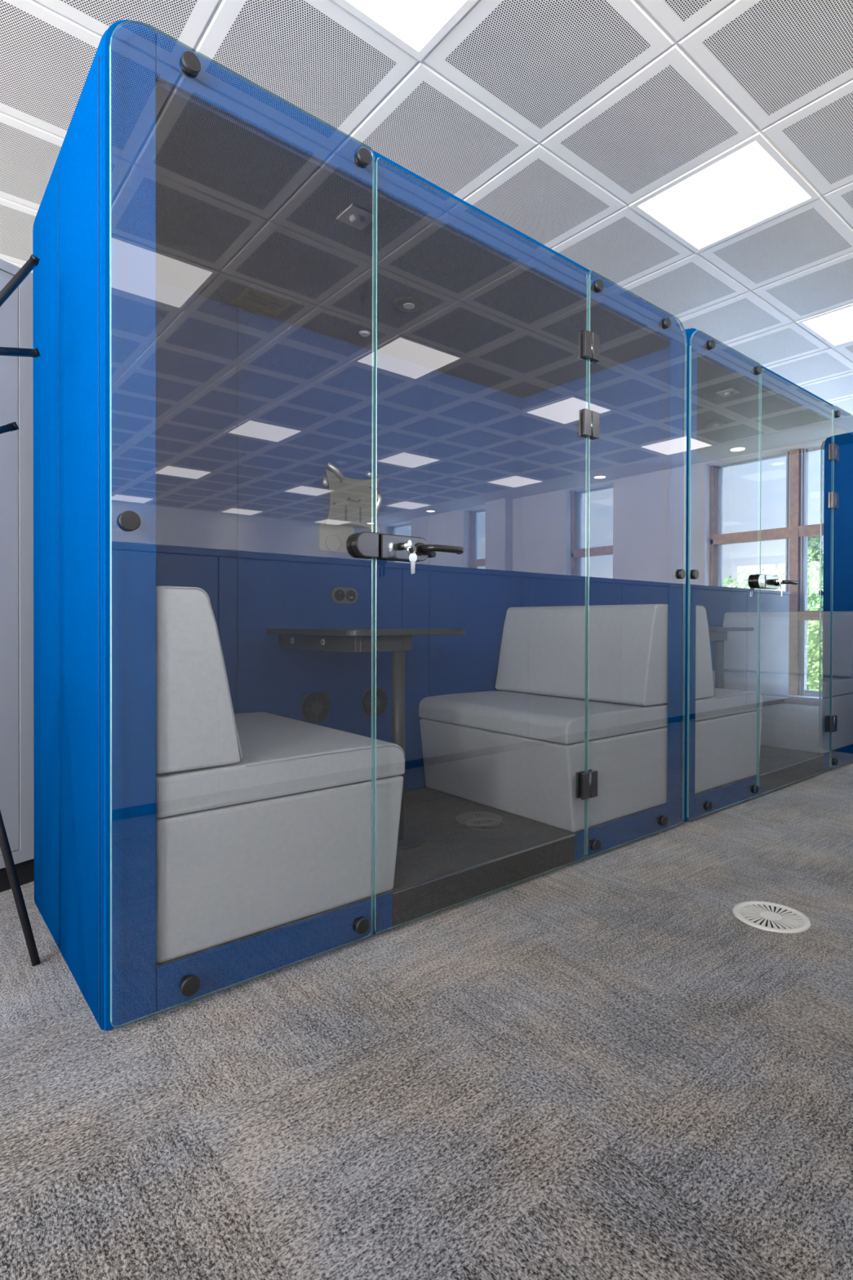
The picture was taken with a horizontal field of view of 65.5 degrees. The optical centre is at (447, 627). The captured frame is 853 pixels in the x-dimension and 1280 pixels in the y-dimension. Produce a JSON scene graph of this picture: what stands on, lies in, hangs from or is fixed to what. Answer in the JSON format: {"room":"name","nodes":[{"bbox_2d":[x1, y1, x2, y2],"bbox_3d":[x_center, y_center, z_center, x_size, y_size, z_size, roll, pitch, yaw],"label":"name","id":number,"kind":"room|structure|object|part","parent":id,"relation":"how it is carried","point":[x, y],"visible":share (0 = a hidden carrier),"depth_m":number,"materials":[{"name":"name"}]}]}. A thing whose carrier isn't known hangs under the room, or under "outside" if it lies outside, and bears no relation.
{"room":"open-plan office","nodes":[
{"label":"open-plan office","id":0,"kind":"room"},
{"bbox_2d":[394,296,423,311],"bbox_3d":[-0.141,-1.184,2.429,0.110,0.007,0.110,0,1,-40],"label":"light","id":1,"kind":"object","parent":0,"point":[402,304],"depth_m":2.42,"materials":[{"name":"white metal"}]},
{"bbox_2d":[0,761,852,1279],"bbox_3d":[2.295,1.012,-0.092,11.980,0.300,14.520,0,1,-40],"label":"floor","id":2,"kind":"structure","parent":0,"point":[593,1068],"depth_m":1.20,"materials":[{"name":"grey carpet"}]},
{"bbox_2d":[0,258,34,892],"bbox_3d":[-1.716,-0.152,1.908,0.450,1.975,1.000,0,0,28],"label":"wall","id":3,"kind":"structure","parent":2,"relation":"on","point":[16,317],"depth_m":2.10,"materials":[{"name":"grey"}]},
{"bbox_3d":[-1.561,-0.198,1.744,0.018,1.816,0.821,0,0,28],"label":"door","id":4,"kind":"part","parent":3,"relation":"part of","materials":[{"name":"grey"}]},
{"bbox_2d":[0,253,40,966],"bbox_3d":[-1.043,-0.024,1.357,0.418,1.733,0.497,0,1,-40],"label":"coat rack","id":5,"kind":"object","parent":2,"relation":"on","point":[33,261],"visible":1,"depth_m":1.56,"materials":[{"name":"black metal"}]},
{"bbox_3d":[-1.031,-0.432,1.478,0.018,0.086,0.145,0,0,12],"label":"arm","id":6,"kind":"part","parent":5,"relation":"part of","materials":[{"name":"black metal"}]},
{"bbox_3d":[-1.019,-0.626,1.500,0.017,0.081,0.192,0,0,16],"label":"arm","id":7,"kind":"part","parent":5,"relation":"part of","materials":[{"name":"black metal"}]},
{"bbox_3d":[-1.018,-0.737,1.499,0.021,0.294,0.204,0,0,16],"label":"arm","id":8,"kind":"part","parent":5,"relation":"part of","materials":[{"name":"black metal"}]},
{"bbox_3d":[-1.036,0.458,1.530,0.025,0.763,0.258,0,0,6],"label":"leg","id":9,"kind":"part","parent":5,"relation":"part of","materials":[{"name":"black metal"}]},
{"bbox_2d":[32,19,687,1031],"bbox_3d":[-0.121,-0.230,2.401,2.244,2.133,1.043,0,1,-40],"label":"booth","id":10,"kind":"object","parent":2,"relation":"on","point":[237,296],"depth_m":2.31,"materials":[{"name":"blue fabric"}]},
{"bbox_3d":[-0.673,-0.223,1.405,0.102,2.127,0.012,0,1,-40],"label":"trim","id":11,"kind":"part","parent":10,"relation":"part of","materials":[{"name":"blue fabric"}]},
{"bbox_3d":[-1.020,-0.231,2.276,0.608,1.940,0.012,0,1,-40],"label":"panel","id":12,"kind":"part","parent":10,"relation":"part of","materials":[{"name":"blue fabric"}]},
{"bbox_3d":[-0.445,-0.221,1.565,0.644,2.101,0.010,0,1,-40],"label":"glass panel","id":13,"kind":"part","parent":10,"relation":"part of","materials":[{"name":"clear glass"}]},
{"bbox_2d":[231,287,293,318],"bbox_3d":[-0.680,-1.184,2.425,0.170,0.010,0.150,0,1,-40],"label":"ceiling vent","id":14,"kind":"object","parent":10,"relation":"attached to","point":[251,302],"depth_m":2.42,"materials":[{"name":"grey metal"}]},
{"bbox_3d":[-0.397,0.791,1.649,0.627,0.096,0.012,0,1,-40],"label":"kick panel","id":15,"kind":"part","parent":10,"relation":"part of","materials":[{"name":"blue fabric"}]},
{"bbox_2d":[155,586,404,963],"bbox_3d":[-0.657,0.323,2.004,0.683,0.838,0.866,0,1,-40],"label":"bench","id":16,"kind":"object","parent":10,"relation":"on","point":[264,820],"visible":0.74,"depth_m":1.58,"materials":[{"name":"grey fabric"}]},
{"bbox_2d":[155,586,242,773],"bbox_3d":[-0.841,0.113,1.847,0.200,0.417,0.861,0,1,-40],"label":"cushion","id":17,"kind":"object","parent":16,"relation":"on","point":[197,731],"depth_m":1.50,"materials":[{"name":"grey fabric"}]},
{"bbox_2d":[155,711,404,817],"bbox_3d":[-0.658,0.370,2.005,0.683,0.098,0.865,0,1,-40],"label":"seat cushion","id":18,"kind":"object","parent":16,"relation":"on","point":[284,759],"depth_m":1.69,"materials":[{"name":"grey fabric"}]},
{"bbox_2d":[303,693,329,722],"bbox_3d":[-0.525,0.324,2.670,0.116,0.116,0.006,0,1,-40],"label":"fan grille","id":19,"kind":"object","parent":10,"relation":"attached to","point":[316,705],"depth_m":2.67,"materials":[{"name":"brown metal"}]},
{"bbox_3d":[-0.492,-0.581,2.653,0.026,0.033,0.024,0,0,-17],"label":"arm","id":20,"kind":"part","parent":10,"relation":"part of","materials":[{"name":"silver metal"}]},
{"bbox_3d":[-0.437,-0.233,2.769,0.913,1.940,0.012,0,1,-40],"label":"panel","id":21,"kind":"part","parent":10,"relation":"part of","materials":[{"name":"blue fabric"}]},
{"bbox_3d":[-0.454,-0.634,2.679,0.082,0.064,0.026,0,1,-40],"label":"arm","id":22,"kind":"part","parent":10,"relation":"part of","materials":[{"name":"silver metal"}]},
{"bbox_3d":[-0.458,-0.367,2.734,0.165,0.110,0.004,0,1,-40],"label":"plate","id":23,"kind":"part","parent":10,"relation":"part of","materials":[{"name":"grey"}]},
{"bbox_2d":[334,589,345,600],"bbox_3d":[-0.446,-0.133,2.741,0.048,0.048,0.003,0,1,-40],"label":"socket","id":24,"kind":"object","parent":10,"relation":"attached to","point":[340,594],"depth_m":2.74,"materials":[{"name":"black plastic"}]},
{"bbox_2d":[331,586,358,604],"bbox_3d":[-0.429,-0.133,2.763,0.126,0.068,0.008,0,1,-40],"label":"power outlet","id":25,"kind":"object","parent":10,"relation":"attached to","point":[340,595],"depth_m":2.76,"materials":[{"name":"grey plastic"}]},
{"bbox_3d":[-0.402,-0.488,2.747,0.288,0.357,0.061,0,1,-40],"label":"screen bracket","id":26,"kind":"part","parent":10,"relation":"part of","materials":[{"name":"silver metal"}]},
{"bbox_2d":[346,590,355,601],"bbox_3d":[-0.405,-0.133,2.776,0.048,0.048,0.003,0,1,-40],"label":"socket","id":27,"kind":"object","parent":10,"relation":"attached to","point":[350,594],"depth_m":2.77,"materials":[{"name":"black plastic"}]},
{"bbox_3d":[-0.393,-0.522,2.746,0.260,0.230,0.004,0,1,-40],"label":"mounting plate","id":28,"kind":"part","parent":10,"relation":"part of","materials":[{"name":"grey metal"}]},
{"bbox_2d":[266,627,465,849],"bbox_3d":[-0.306,0.372,2.470,0.503,0.735,0.620,0,1,-40],"label":"table","id":29,"kind":"object","parent":10,"relation":"on","point":[397,641],"visible":0.88,"depth_m":2.29,"materials":[{"name":"grey metal"}]},
{"bbox_3d":[-0.388,0.052,2.445,0.234,0.054,0.543,0,1,-40],"label":"support rail","id":30,"kind":"part","parent":29,"relation":"part of","materials":[{"name":"grey metal"}]},
{"bbox_3d":[-0.173,0.738,2.310,0.200,0.006,0.200,0,1,-40],"label":"foot plate","id":31,"kind":"part","parent":29,"relation":"part of","materials":[{"name":"grey metal"}]},
{"bbox_3d":[-0.208,-0.217,1.727,0.064,0.060,0.001,0,1,-40],"label":"plate","id":32,"kind":"part","parent":10,"relation":"part of","materials":[{"name":"grey metal"}]},
{"bbox_3d":[-0.330,-0.644,2.788,0.026,0.028,0.026,0,1,-40],"label":"arm","id":33,"kind":"part","parent":10,"relation":"part of","materials":[{"name":"silver metal"}]},
{"bbox_2d":[364,689,386,715],"bbox_3d":[-0.309,0.324,2.853,0.116,0.116,0.006,0,1,-40],"label":"fan grille","id":34,"kind":"object","parent":10,"relation":"attached to","point":[381,695],"depth_m":2.86,"materials":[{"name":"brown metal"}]},
{"bbox_3d":[-0.298,-0.529,2.811,0.047,0.111,0.026,0,1,-40],"label":"arm","id":35,"kind":"part","parent":10,"relation":"part of","materials":[{"name":"silver metal"}]},
{"bbox_3d":[-0.112,-0.217,1.808,0.158,0.060,0.001,0,1,-40],"label":"plate","id":36,"kind":"part","parent":10,"relation":"part of","materials":[{"name":"grey metal"}]},
{"bbox_2d":[405,540,417,574],"bbox_3d":[-0.098,-0.187,1.769,0.032,0.092,0.024,0,1,-40],"label":"key","id":37,"kind":"object","parent":10,"relation":"hanging from","point":[412,557],"visible":1,"depth_m":1.76,"materials":[{"name":"silver metal"}]},
{"bbox_3d":[-0.145,-1.194,2.425,2.140,0.012,0.872,0,1,-40],"label":"ceiling panel","id":38,"kind":"part","parent":10,"relation":"part of","materials":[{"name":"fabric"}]},
{"bbox_3d":[0.147,-1.241,2.089,2.037,0.097,0.012,0,1,-40],"label":"trim","id":39,"kind":"part","parent":10,"relation":"part of","materials":[{"name":"blue fabric"}]},
{"bbox_3d":[-0.091,-0.218,1.936,0.143,0.036,0.062,0,1,-40],"label":"lever","id":40,"kind":"part","parent":10,"relation":"part of","materials":[{"name":"black metal"}]},
{"bbox_3d":[-0.016,-0.217,1.847,0.143,0.036,0.062,0,1,-40],"label":"lever","id":41,"kind":"part","parent":10,"relation":"part of","materials":[{"name":"black metal"}]},
{"bbox_3d":[0.148,-0.235,3.264,0.614,1.940,0.012,0,1,-40],"label":"panel","id":42,"kind":"part","parent":10,"relation":"part of","materials":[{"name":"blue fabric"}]},
{"bbox_3d":[0.151,-0.216,2.069,0.905,2.087,0.010,0,1,-40],"label":"glass door","id":43,"kind":"part","parent":10,"relation":"part of","materials":[{"name":"clear glass"}]},
{"bbox_2d":[464,817,504,831],"bbox_3d":[0.139,0.738,2.483,0.150,0.006,0.150,0,1,-40],"label":"grille","id":44,"kind":"object","parent":10,"relation":"on","point":[477,824],"visible":1,"depth_m":2.47,"materials":[{"name":"grey"}]},
{"bbox_2d":[418,604,668,832],"bbox_3d":[0.405,0.319,2.904,0.683,0.838,0.866,0,1,-40],"label":"bench","id":45,"kind":"object","parent":10,"relation":"on","point":[518,748],"visible":0.86,"depth_m":2.73,"materials":[{"name":"grey fabric"}]},
{"bbox_2d":[418,690,667,744],"bbox_3d":[0.405,0.366,2.904,0.683,0.098,0.865,0,1,-40],"label":"seat cushion","id":46,"kind":"object","parent":45,"relation":"on","point":[533,717],"depth_m":2.66,"materials":[{"name":"grey fabric"}]},
{"bbox_2d":[495,604,668,706],"bbox_3d":[0.590,0.108,3.058,0.200,0.417,0.861,0,1,-40],"label":"cushion","id":47,"kind":"object","parent":45,"relation":"on","point":[542,653],"depth_m":2.92,"materials":[{"name":"grey fabric"}]},
{"bbox_3d":[0.686,0.788,2.565,0.610,0.096,0.012,0,1,-40],"label":"kick panel","id":48,"kind":"part","parent":10,"relation":"part of","materials":[{"name":"blue fabric"}]},
{"bbox_3d":[0.750,-0.225,2.576,0.652,2.101,0.010,0,1,-40],"label":"glass panel","id":49,"kind":"part","parent":10,"relation":"part of","materials":[{"name":"clear glass"}]},
{"bbox_3d":[0.957,-0.229,2.784,0.088,2.127,0.012,0,1,-40],"label":"trim","id":50,"kind":"part","parent":10,"relation":"part of","materials":[{"name":"blue fabric"}]},
{"bbox_2d":[680,328,852,822],"bbox_3d":[1.593,-0.236,3.850,2.244,2.133,1.043,0,1,-40],"label":"booth","id":51,"kind":"object","parent":2,"relation":"on","point":[770,460],"visible":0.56,"depth_m":4.29,"materials":[{"name":"blue fabric"}]},
{"bbox_3d":[1.041,-0.229,2.855,0.102,2.127,0.012,0,1,-40],"label":"trim","id":52,"kind":"part","parent":51,"relation":"part of","materials":[{"name":"blue fabric"}]},
{"bbox_3d":[1.862,-0.241,4.714,0.614,1.940,0.012,0,1,-40],"label":"panel","id":53,"kind":"part","parent":51,"relation":"part of","materials":[{"name":"clear glass"}]},
{"bbox_2d":[706,421,726,427],"bbox_3d":[1.573,-1.190,3.879,0.110,0.007,0.110,0,1,-40],"label":"light","id":54,"kind":"object","parent":51,"relation":"on","point":[708,424],"depth_m":3.86,"materials":[{"name":"white metal"}]},
{"bbox_3d":[1.269,-0.227,3.015,0.644,2.101,0.010,0,1,-40],"label":"glass panel","id":55,"kind":"part","parent":51,"relation":"part of","materials":[{"name":"clear glass"}]},
{"bbox_3d":[1.317,0.785,3.099,0.627,0.096,0.012,0,1,-40],"label":"kick panel","id":56,"kind":"part","parent":51,"relation":"part of","materials":[{"name":"blue fabric"}]},
{"bbox_2d":[694,605,763,794],"bbox_3d":[1.057,0.317,3.454,0.683,0.838,0.866,0,1,-40],"label":"bench","id":57,"kind":"object","parent":51,"relation":"on","point":[726,719],"visible":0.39,"depth_m":3.06,"materials":[{"name":"light grey leather"}]},
{"bbox_2d":[695,606,714,698],"bbox_3d":[0.873,0.107,3.297,0.201,0.417,0.861,0,1,-40],"label":"cushion","id":58,"kind":"object","parent":57,"relation":"on","point":[704,687],"depth_m":2.96,"materials":[{"name":"grey fabric"}]},
{"bbox_2d":[695,688,762,721],"bbox_3d":[1.056,0.364,3.455,0.683,0.098,0.865,0,1,-40],"label":"seat cushion","id":59,"kind":"object","parent":57,"relation":"on","point":[723,704],"depth_m":3.12,"materials":[{"name":"grey fabric"}]},
{"bbox_2d":[708,626,754,688],"bbox_3d":[1.408,0.366,3.920,0.503,0.735,0.620,0,1,-40],"label":"table","id":60,"kind":"object","parent":51,"relation":"on","point":[718,634],"visible":0.27,"depth_m":3.73,"materials":[{"name":"grey metal"}]},
{"bbox_3d":[1.326,0.046,3.895,0.234,0.054,0.543,0,1,-40],"label":"support rail","id":61,"kind":"part","parent":60,"relation":"part of","materials":[{"name":"grey metal"}]},
{"bbox_3d":[1.506,-0.223,3.177,0.064,0.060,0.001,0,1,-40],"label":"plate","id":62,"kind":"part","parent":51,"relation":"part of","materials":[{"name":"grey metal"}]},
{"bbox_3d":[1.602,-0.223,3.258,0.158,0.060,0.001,0,1,-40],"label":"plate","id":63,"kind":"part","parent":51,"relation":"part of","materials":[{"name":"grey metal"}]},
{"bbox_3d":[1.861,-1.247,3.539,2.037,0.097,0.012,0,1,-40],"label":"trim","id":64,"kind":"part","parent":51,"relation":"part of","materials":[{"name":"blue fabric"}]},
{"bbox_3d":[1.569,-1.200,3.874,2.140,0.012,0.872,0,1,-40],"label":"ceiling panel","id":65,"kind":"part","parent":51,"relation":"part of","materials":[{"name":"fabric"}]},
{"bbox_2d":[777,577,782,596],"bbox_3d":[1.616,-0.193,3.219,0.032,0.092,0.024,0,1,-40],"label":"key","id":66,"kind":"object","parent":51,"relation":"hanging from","point":[780,580],"visible":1,"depth_m":3.21,"materials":[{"name":"silver metal"}]},
{"bbox_2d":[712,611,852,754],"bbox_3d":[2.119,0.313,4.354,0.683,0.838,0.866,0,1,-40],"label":"bench","id":67,"kind":"object","parent":51,"relation":"on","point":[795,646],"visible":0.58,"depth_m":4.19,"materials":[{"name":"light grey leather"}]},
{"bbox_2d":[712,670,852,698],"bbox_3d":[2.119,0.360,4.354,0.683,0.098,0.865,0,1,-40],"label":"seat cushion","id":68,"kind":"object","parent":67,"relation":"on","point":[774,684],"depth_m":4.05,"materials":[{"name":"grey fabric"}]},
{"bbox_2d":[722,611,852,677],"bbox_3d":[2.304,0.102,4.508,0.200,0.417,0.861,0,1,-40],"label":"cushion","id":69,"kind":"object","parent":67,"relation":"on","point":[797,643],"depth_m":4.42,"materials":[{"name":"grey fabric"}]},
{"bbox_3d":[1.698,-0.223,3.297,0.143,0.036,0.062,0,1,-40],"label":"lever","id":70,"kind":"part","parent":51,"relation":"part of","materials":[{"name":"black"}]},
{"bbox_3d":[1.865,-0.222,3.519,0.905,2.087,0.010,0,1,-40],"label":"glass door","id":71,"kind":"part","parent":51,"relation":"part of","materials":[{"name":"clear glass"}]},
{"bbox_3d":[2.400,0.782,4.015,0.610,0.096,0.012,0,1,-40],"label":"kick panel","id":72,"kind":"part","parent":51,"relation":"part of","materials":[{"name":"blue fabric"}]},
{"bbox_3d":[2.463,-0.231,4.026,0.652,2.101,0.010,0,1,-40],"label":"glass panel","id":73,"kind":"part","parent":51,"relation":"part of","materials":[{"name":"clear glass"}]},
{"bbox_2d":[733,900,810,933],"bbox_3d":[0.941,0.840,1.927,0.204,0.006,0.204,0,1,-40],"label":"floor vent","id":74,"kind":"object","parent":2,"relation":"in","point":[763,915],"visible":1,"depth_m":1.92,"materials":[{"name":"white plastic"}]},
{"bbox_2d":[0,0,852,414],"bbox_3d":[2.304,-2.048,-0.115,11.980,0.302,14.520,0,1,-40],"label":"ceiling","id":75,"kind":"structure","parent":0,"point":[548,118],"depth_m":2.47,"materials":[{"name":"white metal"}]},
{"bbox_2d":[332,0,478,61],"bbox_3d":[-0.128,-1.925,1.829,0.592,0.016,0.592,0,1,-40],"label":"led panel","id":76,"kind":"object","parent":75,"relation":"attached to","point":[416,27],"visible":1,"depth_m":2.08,"materials":[{"name":"white paint"}]},
{"bbox_2d":[346,0,466,50],"bbox_3d":[-0.128,-1.926,1.829,0.540,0.012,0.540,0,1,-40],"label":"diffuser","id":77,"kind":"object","parent":76,"relation":"attached to","point":[414,24],"depth_m":2.08,"materials":[{"name":"white plastic"}]},
{"bbox_2d":[629,132,820,253],"bbox_3d":[1.247,-1.929,2.991,0.592,0.016,0.592,0,1,-40],"label":"led panel","id":78,"kind":"object","parent":75,"relation":"attached to","point":[749,184],"visible":1,"depth_m":2.96,"materials":[{"name":"white paint"}]},
{"bbox_2d":[795,302,852,347],"bbox_3d":[2.621,-1.934,4.154,0.592,0.016,0.592,0,1,-40],"label":"led panel","id":79,"kind":"object","parent":75,"relation":"attached to","point":[834,327],"visible":1,"depth_m":4.23,"materials":[{"name":"white paint"}]}
]}

